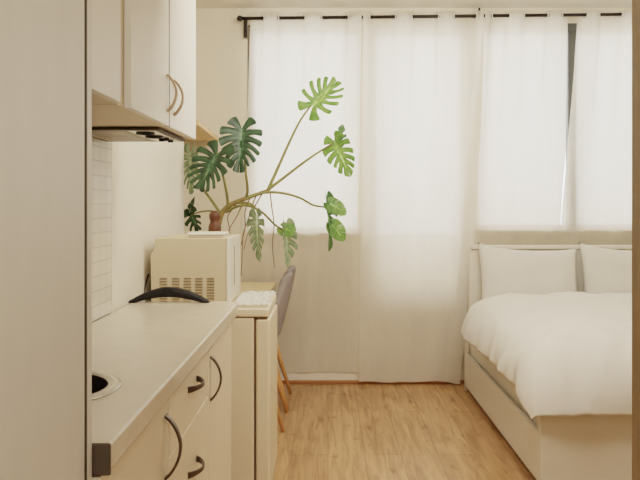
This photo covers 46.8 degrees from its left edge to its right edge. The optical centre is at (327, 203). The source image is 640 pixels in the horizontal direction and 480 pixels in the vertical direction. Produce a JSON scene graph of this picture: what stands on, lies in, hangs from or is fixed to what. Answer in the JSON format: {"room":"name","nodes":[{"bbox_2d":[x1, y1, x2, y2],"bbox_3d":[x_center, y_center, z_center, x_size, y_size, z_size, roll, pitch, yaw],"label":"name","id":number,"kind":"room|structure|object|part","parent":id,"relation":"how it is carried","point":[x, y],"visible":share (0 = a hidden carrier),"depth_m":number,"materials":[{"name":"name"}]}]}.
{"room":"studio apartment","nodes":[
{"label":"studio apartment","id":0,"kind":"room"},
{"bbox_2d":[92,142,183,322],"bbox_3d":[-1.038,-0.060,1.862,0.464,2.720,7.524,0,0,0],"label":"wall","id":1,"kind":"structure","parent":0,"point":[148,177],"depth_m":3.18,"materials":[{"name":"paint"}]},
{"bbox_2d":[92,138,111,321],"bbox_3d":[-0.802,0.085,1.982,0.008,0.630,1.505,0,0,0],"label":"tile backsplash","id":2,"kind":"structure","parent":1,"relation":"attached to","point":[101,150],"depth_m":2.61,"materials":[{"name":"tile"}]},
{"bbox_2d":[92,0,120,103],"bbox_3d":[-0.642,-0.647,1.492,0.324,0.826,0.521,0,0,0],"label":"upper cabinet","id":3,"kind":"object","parent":1,"relation":"attached to","point":[106,14],"visible":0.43,"depth_m":1.61,"materials":[{"name":"white wood"}]},
{"bbox_2d":[92,0,177,125],"bbox_3d":[-0.626,-0.647,1.997,0.355,0.826,0.474,0,0,0],"label":"upper cabinet","id":4,"kind":"object","parent":1,"relation":"attached to","point":[145,77],"visible":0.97,"depth_m":1.98,"materials":[{"name":"white wood"}]},
{"bbox_2d":[92,128,184,142],"bbox_3d":[-0.657,-0.225,2.462,0.285,0.016,0.420,0,0,0],"label":"extractor hood","id":5,"kind":"object","parent":4,"relation":"attached to","point":[105,134],"visible":0.89,"depth_m":2.42,"materials":[{"name":"metal"}]},
{"bbox_3d":[-0.572,-0.228,2.462,0.085,0.008,0.392,0,0,0],"label":"control panel","id":6,"kind":"part","parent":5,"relation":"part of","materials":[{"name":"metal"}]},
{"bbox_3d":[-0.489,-0.646,2.020,0.018,0.824,0.428,0,0,0],"label":"door","id":7,"kind":"part","parent":4,"relation":"part of","materials":[{"name":"white wood"}]},
{"bbox_3d":[-0.465,-0.331,2.208,0.033,0.112,0.020,0,0,0],"label":"handle","id":8,"kind":"part","parent":4,"relation":"part of","materials":[{"name":"orange metal"}]},
{"bbox_2d":[92,0,195,139],"bbox_3d":[-0.626,-0.647,2.465,0.355,0.826,0.450,0,0,0],"label":"upper cabinet","id":9,"kind":"object","parent":1,"relation":"attached to","point":[182,13],"visible":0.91,"depth_m":2.44,"materials":[{"name":"white wood"}]},
{"bbox_3d":[-0.465,-0.331,2.305,0.033,0.112,0.020,0,0,0],"label":"handle","id":10,"kind":"part","parent":9,"relation":"part of","materials":[{"name":"orange metal"}]},
{"bbox_3d":[-0.489,-0.646,2.466,0.018,0.824,0.448,0,0,0],"label":"door","id":11,"kind":"part","parent":9,"relation":"part of","materials":[{"name":"white wood"}]},
{"bbox_2d":[185,121,217,140],"bbox_3d":[-0.934,-0.471,4.830,0.365,0.028,1.060,0,0,0],"label":"wall shelf","id":12,"kind":"object","parent":1,"relation":"attached to","point":[203,133],"visible":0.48,"depth_m":4.91,"materials":[{"name":"brown wood"}]},
{"bbox_2d":[272,384,535,479],"bbox_3d":[0.915,1.360,1.887,4.470,0.120,7.574,0,0,0],"label":"floor","id":13,"kind":"structure","parent":0,"point":[333,431],"depth_m":4.16,"materials":[{"name":"brown wood"}]},
{"bbox_2d":[0,0,91,479],"bbox_3d":[-0.597,0.075,0.782,0.414,2.450,0.885,0,0,0],"label":"tall cabinet","id":14,"kind":"object","parent":13,"relation":"on","point":[46,45],"visible":1,"depth_m":1.02,"materials":[{"name":"laminate"}]},
{"bbox_2d":[92,399,181,479],"bbox_3d":[-0.568,0.876,1.500,0.455,0.848,0.537,0,0,0],"label":"base cabinet","id":15,"kind":"object","parent":13,"relation":"on","point":[147,458],"visible":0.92,"depth_m":1.59,"materials":[{"name":"beige wood"}]},
{"bbox_2d":[92,301,237,475],"bbox_3d":[-0.579,0.425,2.137,0.436,0.054,1.816,0,0,0],"label":"countertop","id":16,"kind":"structure","parent":15,"relation":"on","point":[152,347],"depth_m":1.95,"materials":[{"name":"stone"}]},
{"bbox_2d":[92,371,121,399],"bbox_3d":[-0.629,0.475,1.600,0.354,0.162,0.354,0,0,0],"label":"sink","id":17,"kind":"object","parent":16,"relation":"in","point":[103,384],"visible":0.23,"depth_m":1.68,"materials":[{"name":"metal"}]},
{"bbox_3d":[-0.629,0.476,1.600,0.300,0.159,0.300,0,0,0],"label":"bowl","id":18,"kind":"part","parent":17,"relation":"part of","materials":[{"name":"black metal"}]},
{"bbox_2d":[128,287,209,302],"bbox_3d":[-0.645,0.368,3.005,0.327,0.062,0.032,0,0,0],"label":"strap","id":19,"kind":"object","parent":16,"relation":"on","point":[176,292],"visible":1,"depth_m":2.99,"materials":[{"name":"black leather"}]},
{"bbox_3d":[-0.361,0.567,1.728,0.041,0.152,0.022,0,0,0],"label":"handle","id":20,"kind":"part","parent":15,"relation":"part of","materials":[{"name":"grey metal"}]},
{"bbox_2d":[169,352,207,479],"bbox_3d":[-0.571,0.876,2.063,0.449,0.848,0.584,0,0,0],"label":"base cabinet","id":21,"kind":"object","parent":13,"relation":"on","point":[188,405],"visible":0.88,"depth_m":2.04,"materials":[{"name":"beige wood"}]},
{"bbox_3d":[-0.390,0.739,2.063,0.019,0.259,0.580,0,0,0],"label":"drawer","id":22,"kind":"part","parent":21,"relation":"part of","materials":[{"name":"beige wood"}]},
{"bbox_3d":[-0.364,0.737,2.075,0.035,0.018,0.138,0,0,0],"label":"handle","id":23,"kind":"part","parent":21,"relation":"part of","materials":[{"name":"grey metal"}]},
{"bbox_3d":[-0.364,0.505,2.075,0.035,0.018,0.138,0,0,0],"label":"handle","id":24,"kind":"part","parent":21,"relation":"part of","materials":[{"name":"grey metal"}]},
{"bbox_2d":[207,323,230,479],"bbox_3d":[-0.569,0.876,2.643,0.453,0.848,0.573,0,0,0],"label":"base cabinet","id":25,"kind":"object","parent":13,"relation":"on","point":[219,354],"visible":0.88,"depth_m":2.59,"materials":[{"name":"beige wood"}]},
{"bbox_3d":[-0.362,0.563,2.392,0.039,0.146,0.022,0,0,0],"label":"handle","id":26,"kind":"part","parent":25,"relation":"part of","materials":[{"name":"grey metal"}]},
{"bbox_2d":[231,294,276,479],"bbox_3d":[-0.519,0.874,3.415,0.538,0.853,0.498,0,0,0],"label":"fridge","id":27,"kind":"object","parent":13,"relation":"on","point":[254,328],"visible":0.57,"depth_m":3.17,"materials":[{"name":"metal"}]},
{"bbox_2d":[150,234,240,301],"bbox_3d":[-0.601,0.296,3.431,0.346,0.301,0.422,0,0,0],"label":"microwave","id":28,"kind":"object","parent":27,"relation":"on","point":[208,267],"visible":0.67,"depth_m":3.22,"materials":[{"name":"beige plastic"}]},
{"bbox_2d":[187,231,228,236],"bbox_3d":[-0.540,0.137,3.340,0.164,0.021,0.156,0,0,0],"label":"serving tray","id":29,"kind":"object","parent":28,"relation":"on","point":[194,233],"visible":1,"depth_m":3.27,"materials":[{"name":"white ceramic"}]},
{"bbox_2d":[208,211,220,230],"bbox_3d":[-0.540,0.090,3.530,0.062,0.112,0.062,0,0,0],"label":"wooden vase","id":30,"kind":"object","parent":28,"relation":"on","point":[214,216],"visible":0.77,"depth_m":3.51,"materials":[{"name":"brown wood"}]},
{"bbox_2d":[184,76,354,273],"bbox_3d":[-0.328,-0.103,4.161,1.022,1.322,0.502,0,0,-7],"label":"monstera plant","id":31,"kind":"object","parent":30,"relation":"in","point":[241,137],"visible":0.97,"depth_m":4.12,"materials":[{"name":"green plant"}]},
{"bbox_3d":[-0.681,0.051,4.153,0.274,0.032,0.018,0,0,42],"label":"stem","id":32,"kind":"part","parent":31,"relation":"part of","materials":[{"name":"green plant"}]},
{"bbox_3d":[-0.683,-0.112,4.164,0.027,0.345,0.294,0,0,-44],"label":"stem","id":33,"kind":"part","parent":31,"relation":"part of","materials":[{"name":"green plant"}]},
{"bbox_3d":[-0.563,-0.136,4.028,0.040,0.314,0.119,0,0,26],"label":"stem","id":34,"kind":"part","parent":31,"relation":"part of","materials":[{"name":"green plant"}]},
{"bbox_3d":[-0.458,-0.223,4.098,0.039,0.391,0.096,0,0,0],"label":"stem","id":35,"kind":"part","parent":31,"relation":"part of","materials":[{"name":"green plant"}]},
{"bbox_3d":[-0.450,0.021,4.031,0.184,0.068,0.032,0,0,43],"label":"stem","id":36,"kind":"part","parent":31,"relation":"part of","materials":[{"name":"green plant"}]},
{"bbox_3d":[-0.405,0.074,4.055,0.322,0.149,0.082,0,0,-3],"label":"stem","id":37,"kind":"part","parent":31,"relation":"part of","materials":[{"name":"green plant"}]},
{"bbox_3d":[-0.255,-0.026,4.218,0.515,0.096,0.028,0,0,-24],"label":"stem","id":38,"kind":"part","parent":31,"relation":"part of","materials":[{"name":"green plant"}]},
{"bbox_3d":[-0.232,-0.332,4.320,0.313,0.514,0.043,0,0,-38],"label":"stem","id":39,"kind":"part","parent":31,"relation":"part of","materials":[{"name":"green plant"}]},
{"bbox_3d":[-0.165,-0.221,4.333,0.420,0.284,0.045,0,0,-30],"label":"stem","id":40,"kind":"part","parent":31,"relation":"part of","materials":[{"name":"green plant"}]},
{"bbox_3d":[-0.437,0.292,3.310,0.014,0.292,0.180,0,0,0],"label":"door","id":41,"kind":"part","parent":28,"relation":"part of","materials":[{"name":"white plastic"}]},
{"bbox_3d":[-0.429,0.280,3.395,0.004,0.180,0.006,0,0,0],"label":"handle","id":42,"kind":"part","parent":28,"relation":"part of","materials":[{"name":"white plastic"}]},
{"bbox_3d":[-0.437,0.292,3.524,0.014,0.291,0.236,0,0,0],"label":"control panel","id":43,"kind":"part","parent":28,"relation":"part of","materials":[{"name":"white plastic"}]},
{"bbox_3d":[-0.521,0.466,3.415,0.534,0.038,0.498,0,0,0],"label":"panel","id":44,"kind":"part","parent":27,"relation":"part of","materials":[{"name":"ceramic"}]},
{"bbox_2d":[235,290,275,305],"bbox_3d":[-0.331,0.426,3.408,0.155,0.026,0.480,0,0,0],"label":"plastic sheet","id":45,"kind":"object","parent":27,"relation":"on","point":[252,297],"visible":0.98,"depth_m":3.33,"materials":[{"name":"white plastic"}]},
{"bbox_3d":[-0.280,0.872,3.415,0.060,0.756,0.490,0,0,0],"label":"door","id":46,"kind":"part","parent":27,"relation":"part of","materials":[{"name":"ceramic"}]},
{"bbox_2d":[240,282,275,293],"bbox_3d":[-0.744,0.929,4.497,0.744,0.742,1.595,0,0,0],"label":"desk","id":47,"kind":"object","parent":13,"relation":"on","point":[245,286],"visible":0.13,"depth_m":5.01,"materials":[{"name":"brown wood"}]},
{"bbox_2d":[275,271,292,432],"bbox_3d":[-0.485,0.855,4.415,0.548,0.895,0.447,0,0,0],"label":"dining chair","id":48,"kind":"object","parent":13,"relation":"on","point":[283,291],"visible":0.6,"depth_m":4.29,"materials":[{"name":"grey fabric"}]},
{"bbox_3d":[-0.325,1.073,4.242,0.167,0.460,0.036,0,0,25],"label":"leg","id":49,"kind":"part","parent":48,"relation":"part of","materials":[{"name":"brown wood"}]},
{"bbox_3d":[-0.325,1.073,4.588,0.167,0.460,0.036,0,0,-25],"label":"leg","id":50,"kind":"part","parent":48,"relation":"part of","materials":[{"name":"brown wood"}]},
{"bbox_3d":[-0.298,0.633,4.415,0.183,0.461,0.402,0,0,0],"label":"backrest","id":51,"kind":"part","parent":48,"relation":"part of","materials":[{"name":"grey fabric"}]},
{"bbox_2d":[277,265,295,409],"bbox_3d":[-0.485,0.855,4.872,0.548,0.895,0.447,0,0,0],"label":"dining chair","id":52,"kind":"object","parent":13,"relation":"on","point":[292,268],"visible":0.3,"depth_m":4.85,"materials":[{"name":"grey fabric"}]},
{"bbox_3d":[-0.325,1.073,4.699,0.167,0.460,0.036,0,0,25],"label":"leg","id":53,"kind":"part","parent":52,"relation":"part of","materials":[{"name":"brown wood"}]},
{"bbox_3d":[-0.325,1.073,5.045,0.167,0.460,0.036,0,0,-25],"label":"leg","id":54,"kind":"part","parent":52,"relation":"part of","materials":[{"name":"brown wood"}]},
{"bbox_3d":[-0.298,0.633,4.872,0.183,0.461,0.402,0,0,0],"label":"backrest","id":55,"kind":"part","parent":52,"relation":"part of","materials":[{"name":"grey fabric"}]},
{"bbox_2d":[464,245,631,479],"bbox_3d":[1.746,0.794,4.266,1.581,1.012,1.881,0,0,0],"label":"bed","id":56,"kind":"object","parent":13,"relation":"on","point":[585,447],"visible":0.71,"depth_m":3.36,"materials":[{"name":"white wood"}]},
{"bbox_3d":[0.971,1.065,5.178,0.026,0.470,0.044,0,0,0],"label":"post","id":57,"kind":"part","parent":56,"relation":"part of","materials":[{"name":"white wood"}]},
{"bbox_3d":[1.003,1.058,4.263,0.024,0.285,1.781,0,0,0],"label":"rail","id":58,"kind":"part","parent":56,"relation":"part of","materials":[{"name":"white wood"}]},
{"bbox_3d":[1.758,0.807,5.178,1.547,0.985,0.045,0,0,0],"label":"headboard","id":59,"kind":"part","parent":56,"relation":"part of","materials":[{"name":"white fabric"}]},
{"bbox_3d":[1.766,0.301,5.170,1.541,0.026,0.071,0,0,0],"label":"headboard rail","id":60,"kind":"part","parent":56,"relation":"part of","materials":[{"name":"white wood"}]},
{"bbox_3d":[1.738,1.114,3.348,1.565,0.372,0.045,0,0,0],"label":"footboard","id":61,"kind":"part","parent":56,"relation":"part of","materials":[{"name":"white wood"}]},
{"bbox_3d":[1.738,0.885,4.260,1.435,0.280,1.740,0,0,0],"label":"mattress","id":62,"kind":"object","parent":56,"relation":"on","visible":0},
{"bbox_2d":[478,242,576,298],"bbox_3d":[1.372,0.503,5.050,0.680,0.482,0.186,0,0,0],"label":"pillow","id":63,"kind":"object","parent":62,"relation":"on","point":[503,271],"visible":0.66,"depth_m":5.00,"materials":[{"name":"white fabric"}]},
{"bbox_2d":[461,291,631,418],"bbox_3d":[1.742,0.760,4.092,1.791,0.418,1.693,0,0,0],"label":"duvet","id":64,"kind":"object","parent":62,"relation":"on","point":[567,353],"visible":0.94,"depth_m":3.48,"materials":[{"name":"white fabric"}]},
{"bbox_2d":[579,242,631,293],"bbox_3d":[2.075,0.503,5.052,0.690,0.482,0.190,0,0,0],"label":"pillow","id":65,"kind":"object","parent":62,"relation":"on","point":[604,270],"visible":0.6,"depth_m":5.01,"materials":[{"name":"white fabric"}]},
{"bbox_2d":[184,8,631,367],"bbox_3d":[0.915,-0.060,5.434,4.070,2.720,0.120,0,0,0],"label":"wall","id":66,"kind":"structure","parent":0,"point":[221,44],"depth_m":5.37,"materials":[{"name":"paint"}]},
{"bbox_2d":[248,27,362,236],"bbox_3d":[-0.162,-0.531,5.413,0.847,1.537,0.122,0,0,0],"label":"window","id":67,"kind":"structure","parent":66,"relation":"in","point":[248,27],"depth_m":5.43,"materials":[{"name":"white paint"}]},
{"bbox_2d":[280,368,463,379],"bbox_3d":[0.915,1.234,5.367,4.070,0.088,0.014,0,0,0],"label":"baseboard","id":68,"kind":"structure","parent":66,"relation":"attached to","point":[291,375],"depth_m":5.36,"materials":[{"name":"white paint"}]},
{"bbox_2d":[282,380,463,383],"bbox_3d":[0.915,1.288,5.358,4.070,0.024,0.032,0,0,0],"label":"trim","id":69,"kind":"structure","parent":66,"relation":"attached to","point":[283,381],"depth_m":5.34,"materials":[{"name":"wood"}]},
{"bbox_2d":[237,8,621,38],"bbox_3d":[1.050,-1.306,5.319,3.401,0.220,0.109,0,0,0],"label":"curtain rod","id":70,"kind":"object","parent":66,"relation":"attached to","point":[239,18],"visible":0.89,"depth_m":5.28,"materials":[{"name":"black metal"}]},
{"bbox_2d":[241,10,361,371],"bbox_3d":[-0.208,-0.079,5.306,0.894,2.592,0.100,0,0,0],"label":"curtain","id":71,"kind":"object","parent":70,"relation":"hanging from","point":[319,332],"visible":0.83,"depth_m":5.34,"materials":[{"name":"fabric"}]},
{"bbox_2d":[359,10,483,383],"bbox_3d":[0.664,-0.047,5.271,0.885,2.656,0.086,0,0,0],"label":"curtain","id":72,"kind":"object","parent":70,"relation":"hanging from","point":[422,78],"visible":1,"depth_m":5.30,"materials":[{"name":"fabric"}]},
{"bbox_3d":[1.065,-1.343,5.285,3.370,0.058,0.023,0,0,0],"label":"rod","id":73,"kind":"part","parent":70,"relation":"part of","materials":[{"name":"black metal"}]},
{"bbox_2d":[467,10,567,311],"bbox_3d":[1.356,-0.137,5.306,0.730,2.482,0.100,0,0,0],"label":"curtain","id":74,"kind":"object","parent":70,"relation":"hanging from","point":[522,152],"visible":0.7,"depth_m":5.33,"materials":[{"name":"fabric"}]},
{"bbox_2d":[560,10,631,244],"bbox_3d":[2.127,-0.141,5.306,0.916,2.490,0.100,0,0,0],"label":"curtain","id":75,"kind":"object","parent":70,"relation":"hanging from","point":[597,194],"visible":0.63,"depth_m":5.33,"materials":[{"name":"fabric"}]},
{"bbox_2d":[461,348,463,367],"bbox_3d":[0.660,-0.002,5.454,0.720,2.596,0.060,0,0,0],"label":"door","id":76,"kind":"structure","parent":66,"relation":"in","point":[463,348],"depth_m":5.42,"materials":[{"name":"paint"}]},
{"bbox_2d":[560,23,576,233],"bbox_3d":[1.929,-0.547,5.413,1.742,1.529,0.122,0,0,0],"label":"window","id":77,"kind":"structure","parent":66,"relation":"in","point":[572,27],"depth_m":5.38,"materials":[{"name":"white paint"}]},
{"bbox_2d":[196,0,631,7],"bbox_3d":[0.915,-1.480,1.887,4.470,0.120,7.574,0,0,0],"label":"ceiling","id":78,"kind":"structure","parent":0,"point":[199,3],"depth_m":5.25,"materials":[{"name":"paint"}]},
{"bbox_3d":[1.862,-0.060,1.340,2.476,2.720,0.120,0,0,0],"label":"wall","id":79,"kind":"structure","parent":0,"visible":0},
{"bbox_2d":[632,0,639,479],"bbox_3d":[0.626,0.150,1.333,0.088,2.300,0.175,0,0,0],"label":"trim","id":80,"kind":"structure","parent":79,"relation":"attached to","point":[635,3],"depth_m":1.40,"materials":[{"name":"brown wood"}]}
]}

